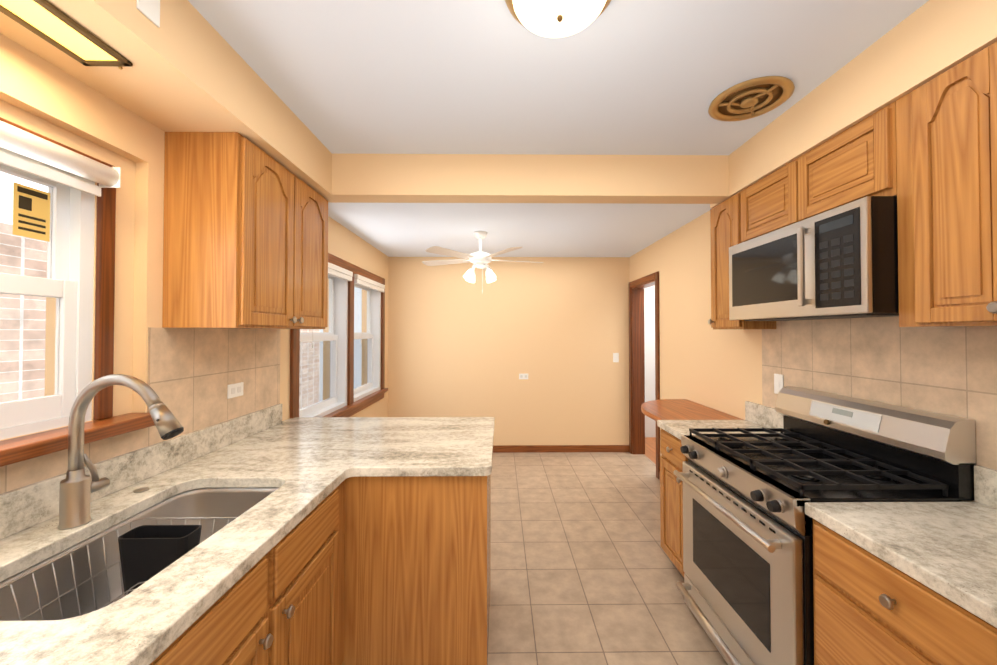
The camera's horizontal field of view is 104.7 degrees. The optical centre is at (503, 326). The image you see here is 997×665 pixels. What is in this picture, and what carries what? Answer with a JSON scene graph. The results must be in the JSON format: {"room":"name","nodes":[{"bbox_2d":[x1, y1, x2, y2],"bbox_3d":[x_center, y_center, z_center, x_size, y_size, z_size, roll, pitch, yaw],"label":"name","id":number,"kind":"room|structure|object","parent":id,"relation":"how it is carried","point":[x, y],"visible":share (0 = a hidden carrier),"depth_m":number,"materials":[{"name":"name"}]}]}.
{"room":"kitchen","nodes":[
{"label":"kitchen","id":0,"kind":"room"},
{"bbox_2d":[0,33,388,440],"bbox_3d":[-1.514,0.146,1.808,0.220,2.720,6.300,0,-1,-1],"label":"wall","id":1,"kind":"structure","parent":0,"point":[41,96],"depth_m":1.47,"materials":[{"name":"brown paint"}]},
{"bbox_2d":[0,117,154,466],"bbox_3d":[-1.420,-0.116,0.872,0.200,0.967,1.260,0,-1,-1],"label":"window","id":2,"kind":"structure","parent":1,"relation":"in","point":[59,218],"depth_m":1.29,"materials":[{"name":"white plastic"}]},
{"bbox_2d":[0,120,120,196],"bbox_3d":[-1.388,-0.517,0.857,0.072,0.109,1.006,0,-1,-1],"label":"roller blind","id":3,"kind":"object","parent":2,"relation":"attached to","point":[24,143],"visible":0.98,"depth_m":1.18,"materials":[{"name":"white fabric"}]},
{"bbox_2d":[0,327,279,493],"bbox_3d":[-1.392,0.287,0.957,0.008,0.585,2.900,0,-1,-1],"label":"tile backsplash","id":4,"kind":"structure","parent":1,"relation":"attached to","point":[193,373],"depth_m":1.74,"materials":[{"name":"beige tile"}]},
{"bbox_2d":[227,382,243,398],"bbox_3d":[-1.395,0.329,1.999,0.008,0.070,0.115,0,-1,-1],"label":"outlet","id":5,"kind":"object","parent":4,"relation":"attached to","point":[235,390],"visible":1,"depth_m":1.99,"materials":[{"name":"white plastic"}]},
{"bbox_2d":[0,404,281,538],"bbox_3d":[-1.383,0.519,0.954,0.024,0.120,2.900,0,-1,-1],"label":"backsplash","id":6,"kind":"structure","parent":1,"relation":"attached to","point":[26,507],"depth_m":1.44,"materials":[{"name":"beige stone"}]},
{"bbox_2d":[162,132,327,328],"bbox_3d":[-1.232,-0.396,1.988,0.347,0.809,0.810,0,-1,-1],"label":"upper cabinet","id":7,"kind":"object","parent":1,"relation":"attached to","point":[245,237],"visible":1,"depth_m":1.59,"materials":[{"name":"brown wood"}]},
{"bbox_2d":[290,253,387,417],"bbox_3d":[-1.462,0.118,3.539,0.200,1.405,2.070,0,-1,-1],"label":"window","id":8,"kind":"structure","parent":1,"relation":"in","point":[335,335],"depth_m":3.45,"materials":[{"name":"white plastic"}]},
{"bbox_2d":[312,262,384,347],"bbox_3d":[-1.396,-0.168,3.543,0.050,0.658,1.820,0,-1,-1],"label":"window blinds","id":9,"kind":"object","parent":8,"relation":"attached to","point":[339,272],"visible":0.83,"depth_m":3.61,"materials":[{"name":"white plastic"}]},
{"bbox_2d":[388,257,628,444],"bbox_3d":[0.020,0.189,4.848,3.350,2.720,0.150,0,-1,-1],"label":"wall","id":10,"kind":"structure","parent":0,"point":[556,329],"depth_m":4.77,"materials":[{"name":"brown paint"}]},
{"bbox_2d":[519,374,527,378],"bbox_3d":[0.244,0.613,4.765,0.115,0.070,0.008,0,-1,-1],"label":"outlet","id":11,"kind":"object","parent":10,"relation":"attached to","point":[523,376],"visible":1,"depth_m":4.76,"materials":[{"name":"white plastic"}]},
{"bbox_2d":[493,445,628,452],"bbox_3d":[0.066,1.505,4.743,3.000,0.085,0.024,0,-1,-1],"label":"baseboard","id":12,"kind":"structure","parent":10,"relation":"attached to","point":[556,448],"depth_m":4.74,"materials":[{"name":"brown wood"}]},
{"bbox_2d":[613,353,618,361],"bbox_3d":[1.391,0.381,4.779,0.070,0.115,0.010,0,-1,-1],"label":"light switch","id":13,"kind":"object","parent":10,"relation":"attached to","point":[615,357],"visible":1,"depth_m":4.78,"materials":[{"name":"white plastic"}]},
{"bbox_2d":[328,203,711,256],"bbox_3d":[0.032,-1.037,3.705,3.350,0.300,2.470,0,-1,-1],"label":"ceiling","id":14,"kind":"structure","parent":0,"point":[535,230],"depth_m":3.41,"materials":[{"name":"grey paint"}]},
{"bbox_2d":[422,231,542,292],"bbox_3d":[-0.213,-0.600,3.648,1.189,0.574,1.163,0,-1,-1],"label":"ceiling fan","id":15,"kind":"object","parent":14,"relation":"hanging from","point":[480,259],"visible":1,"depth_m":3.53,"materials":[{"name":"white plastic"}]},
{"bbox_2d":[188,0,928,154],"bbox_3d":[0.063,-1.151,0.607,3.350,0.160,3.730,0,-1,-1],"label":"ceiling","id":16,"kind":"structure","parent":0,"point":[636,77],"depth_m":1.55,"materials":[{"name":"grey paint"}]},
{"bbox_2d":[0,0,331,194],"bbox_3d":[-1.207,-0.946,0.596,0.370,0.250,3.440,0,-1,-1],"label":"soffit","id":17,"kind":"structure","parent":16,"relation":"attached to","point":[190,70],"depth_m":1.33,"materials":[{"name":"brown paint"}]},
{"bbox_2d":[0,0,132,69],"bbox_3d":[-1.212,-0.809,0.859,0.145,0.016,0.669,0,-1,-1],"label":"light","id":18,"kind":"object","parent":17,"relation":"attached to","point":[47,21],"visible":1,"depth_m":1.05,"materials":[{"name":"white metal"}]},
{"bbox_2d":[136,0,159,27],"bbox_3d":[-1.024,-0.946,1.108,0.006,0.115,0.070,0,-1,-1],"label":"outlet","id":19,"kind":"object","parent":17,"relation":"attached to","point":[149,10],"visible":1,"depth_m":1.11,"materials":[{"name":"white"}]},
{"bbox_2d":[321,153,731,207],"bbox_3d":[0.089,-0.920,2.444,3.000,0.250,0.230,0,-1,-1],"label":"ceiling beam","id":20,"kind":"structure","parent":16,"relation":"attached to","point":[516,178],"depth_m":2.33,"materials":[{"name":"brown paint"}]},
{"bbox_2d":[505,0,610,37],"bbox_3d":[0.173,-1.004,1.191,0.356,0.118,0.356,0,-1,-1],"label":"dome ceiling light","id":21,"kind":"object","parent":16,"relation":"attached to","point":[554,18],"visible":1,"depth_m":1.20,"materials":[{"name":"frosted white glass"},{"name":"brass"}]},
{"bbox_2d":[708,76,794,120],"bbox_3d":[1.136,-1.041,1.781,0.336,0.026,0.336,0,-1,-1],"label":"ceiling vent","id":22,"kind":"object","parent":16,"relation":"in","point":[751,98],"visible":0.96,"depth_m":1.76,"materials":[{"name":"brown metal"}]},
{"bbox_2d":[729,0,996,195],"bbox_3d":[1.498,-0.946,0.623,0.220,0.250,3.440,0,-1,-1],"label":"soffit","id":23,"kind":"structure","parent":16,"relation":"attached to","point":[927,41],"depth_m":1.43,"materials":[{"name":"brown paint"}]},
{"bbox_2d":[488,452,727,664],"bbox_3d":[0.035,1.566,1.803,3.380,0.120,6.300,0,-1,-1],"label":"floor","id":24,"kind":"structure","parent":0,"point":[584,570],"depth_m":2.40,"materials":[{"name":"beige tile"}]},
{"bbox_2d":[158,474,490,664],"bbox_3d":[-0.726,1.071,1.912,1.300,0.874,0.680,0,-1,-1],"label":"base cabinet","id":25,"kind":"object","parent":24,"relation":"on","point":[372,571],"depth_m":1.63,"materials":[{"name":"brown wood"}]},
{"bbox_2d":[0,417,494,664],"bbox_3d":[-0.722,0.600,1.039,1.350,0.040,3.060,0,-1,-1],"label":"countertop","id":26,"kind":"structure","parent":25,"relation":"on","point":[305,466],"depth_m":1.24,"materials":[{"name":"beige stone"}]},
{"bbox_2d":[57,374,183,529],"bbox_3d":[-1.116,0.360,1.149,0.368,0.443,0.140,0,-1,-1],"label":"pull-down faucet","id":27,"kind":"object","parent":26,"relation":"on","point":[78,487],"visible":1,"depth_m":1.12,"materials":[{"name":"grey metal"}]},
{"bbox_2d":[0,488,277,620],"bbox_3d":[-1.018,0.727,1.124,0.460,0.210,0.800,0,-1,-1],"label":"sink","id":28,"kind":"object","parent":26,"relation":"in","point":[219,502],"visible":0.17,"depth_m":1.15,"materials":[{"name":"silver metal"}]},
{"bbox_2d":[0,517,236,620],"bbox_3d":[-1.018,0.725,1.022,0.372,0.208,0.481,0,-1,-1],"label":"basket","id":29,"kind":"object","parent":28,"relation":"in","point":[54,573],"visible":0.19,"depth_m":1.09,"materials":[{"name":"silver metal"}]},
{"bbox_2d":[118,525,201,594],"bbox_3d":[-1.055,0.723,1.180,0.203,0.186,0.083,0,-1,-1],"label":"sink caddy","id":30,"kind":"object","parent":28,"relation":"in","point":[147,552],"visible":0.58,"depth_m":1.15,"materials":[{"name":"black plastic"}]},
{"bbox_2d":[133,487,149,492],"bbox_3d":[-1.295,0.581,1.373,0.042,0.007,0.042,0,-1,-1],"label":"cap","id":31,"kind":"object","parent":26,"relation":"on","point":[142,489],"visible":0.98,"depth_m":1.37,"materials":[{"name":"silver metal"}]},
{"bbox_2d":[660,428,687,576],"bbox_3d":[1.264,1.076,2.281,0.593,0.874,0.382,0,-1,-1],"label":"base cabinet","id":32,"kind":"object","parent":24,"relation":"on","point":[673,457],"visible":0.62,"depth_m":2.29,"materials":[{"name":"brown wood"}]},
{"bbox_2d":[657,401,783,439],"bbox_3d":[1.291,0.558,2.292,0.600,0.160,0.396,0,-1,-1],"label":"countertop","id":33,"kind":"structure","parent":32,"relation":"on","point":[758,415],"depth_m":2.33,"materials":[{"name":"beige stone"}]},
{"bbox_2d":[674,386,975,664],"bbox_3d":[1.244,0.910,1.684,0.681,1.188,0.800,0,-1,-1],"label":"gas range","id":34,"kind":"object","parent":24,"relation":"on","point":[745,588],"visible":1,"depth_m":1.52,"materials":[{"name":"silver metal"}]},
{"bbox_2d":[813,519,996,664],"bbox_3d":[1.277,1.058,0.991,0.593,0.874,0.567,0,-1,-1],"label":"base cabinet","id":35,"kind":"object","parent":24,"relation":"on","point":[870,608],"visible":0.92,"depth_m":1.03,"materials":[{"name":"brown wood"}]},
{"bbox_2d":[805,465,996,627],"bbox_3d":[1.304,0.540,0.996,0.600,0.160,0.581,0,-1,-1],"label":"countertop","id":36,"kind":"structure","parent":35,"relation":"on","point":[947,550],"depth_m":1.07,"materials":[{"name":"beige stone"}]},
{"bbox_2d":[644,437,655,463],"bbox_3d":[2.385,1.603,4.376,1.370,0.120,2.400,0,-1,-1],"label":"floor","id":37,"kind":"structure","parent":0,"point":[650,448],"depth_m":4.90,"materials":[{"name":"orange wood"}]},
{"bbox_2d":[644,285,655,436],"bbox_3d":[2.275,0.183,4.395,1.150,2.720,2.400,0,-1,-1],"label":"wall","id":38,"kind":"structure","parent":0,"point":[649,335],"depth_m":5.44,"materials":[{"name":"white paint"}]},
{"bbox_2d":[629,211,975,501],"bbox_3d":[1.661,0.147,1.839,0.130,2.720,6.300,0,-1,-1],"label":"wall","id":39,"kind":"structure","parent":0,"point":[703,362],"depth_m":3.18,"materials":[{"name":"brown paint"}]},
{"bbox_2d":[629,271,659,478],"bbox_3d":[1.636,0.492,4.324,0.170,2.100,0.880,0,-1,-1],"label":"door frame","id":40,"kind":"structure","parent":39,"relation":"attached to","point":[636,374],"depth_m":4.68,"materials":[{"name":"brown wood"}]},
{"bbox_2d":[641,399,742,421],"bbox_3d":[1.312,0.785,2.903,0.544,0.337,0.828,0,-1,-1],"label":"wall shelf","id":41,"kind":"object","parent":39,"relation":"attached to","point":[672,409],"visible":0.48,"depth_m":2.80,"materials":[{"name":"brown wood"}]},
{"bbox_2d":[708,191,775,328],"bbox_3d":[1.465,-0.390,2.400,0.247,0.809,0.320,0,-1,-1],"label":"upper cabinet","id":42,"kind":"object","parent":39,"relation":"attached to","point":[725,224],"visible":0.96,"depth_m":2.40,"materials":[{"name":"brown wood"}]},
{"bbox_2d":[741,101,896,241],"bbox_3d":[1.485,-0.634,1.808,0.219,0.337,0.867,0,-1,-1],"label":"upper cabinet","id":43,"kind":"object","parent":39,"relation":"attached to","point":[858,160],"visible":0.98,"depth_m":1.63,"materials":[{"name":"brown wood"}]},
{"bbox_2d":[729,196,898,320],"bbox_3d":[1.421,-0.250,1.788,0.349,0.424,0.830,0,-1,-1],"label":"over-the-range microwave","id":44,"kind":"object","parent":43,"relation":"attached to","point":[840,262],"visible":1,"depth_m":1.55,"materials":[{"name":"silver metal"}]},
{"bbox_2d":[762,316,996,469],"bbox_3d":[1.598,0.260,1.172,0.008,0.645,2.370,0,-1,-1],"label":"tile backsplash","id":45,"kind":"structure","parent":39,"relation":"attached to","point":[951,371],"depth_m":1.56,"materials":[{"name":"beige tile"}]},
{"bbox_2d":[774,374,783,393],"bbox_3d":[1.579,0.329,2.211,0.009,0.115,0.070,0,-1,-1],"label":"light switch","id":46,"kind":"object","parent":45,"relation":"attached to","point":[778,382],"visible":0.79,"depth_m":2.21,"materials":[{"name":"white plastic"}]},
{"bbox_2d":[896,42,996,326],"bbox_3d":[1.479,-0.409,1.082,0.247,0.809,0.574,0,-1,-1],"label":"upper cabinet","id":47,"kind":"object","parent":39,"relation":"attached to","point":[946,137],"visible":1,"depth_m":1.20,"materials":[{"name":"brown wood"}]},
{"label":"outside","id":48,"kind":"structure","parent":0,"visible":0},
{"bbox_2d":[0,222,319,408],"bbox_3d":[-3.561,0.890,2.427,0.100,3.250,10.000,0,-1,-1],"label":"brick wall","id":49,"kind":"structure","parent":48,"point":[19,255],"depth_m":2.82,"materials":[{"name":"beige brick"}]},
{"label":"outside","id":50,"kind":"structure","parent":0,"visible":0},
{"bbox_2d":[0,172,47,224],"bbox_3d":[-3.661,-2.610,2.475,0.100,3.750,10.000,0,-1,-1],"label":"sky","id":51,"kind":"structure","parent":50,"point":[5,179],"depth_m":2.80,"materials":[{"name":"white"}]}
]}

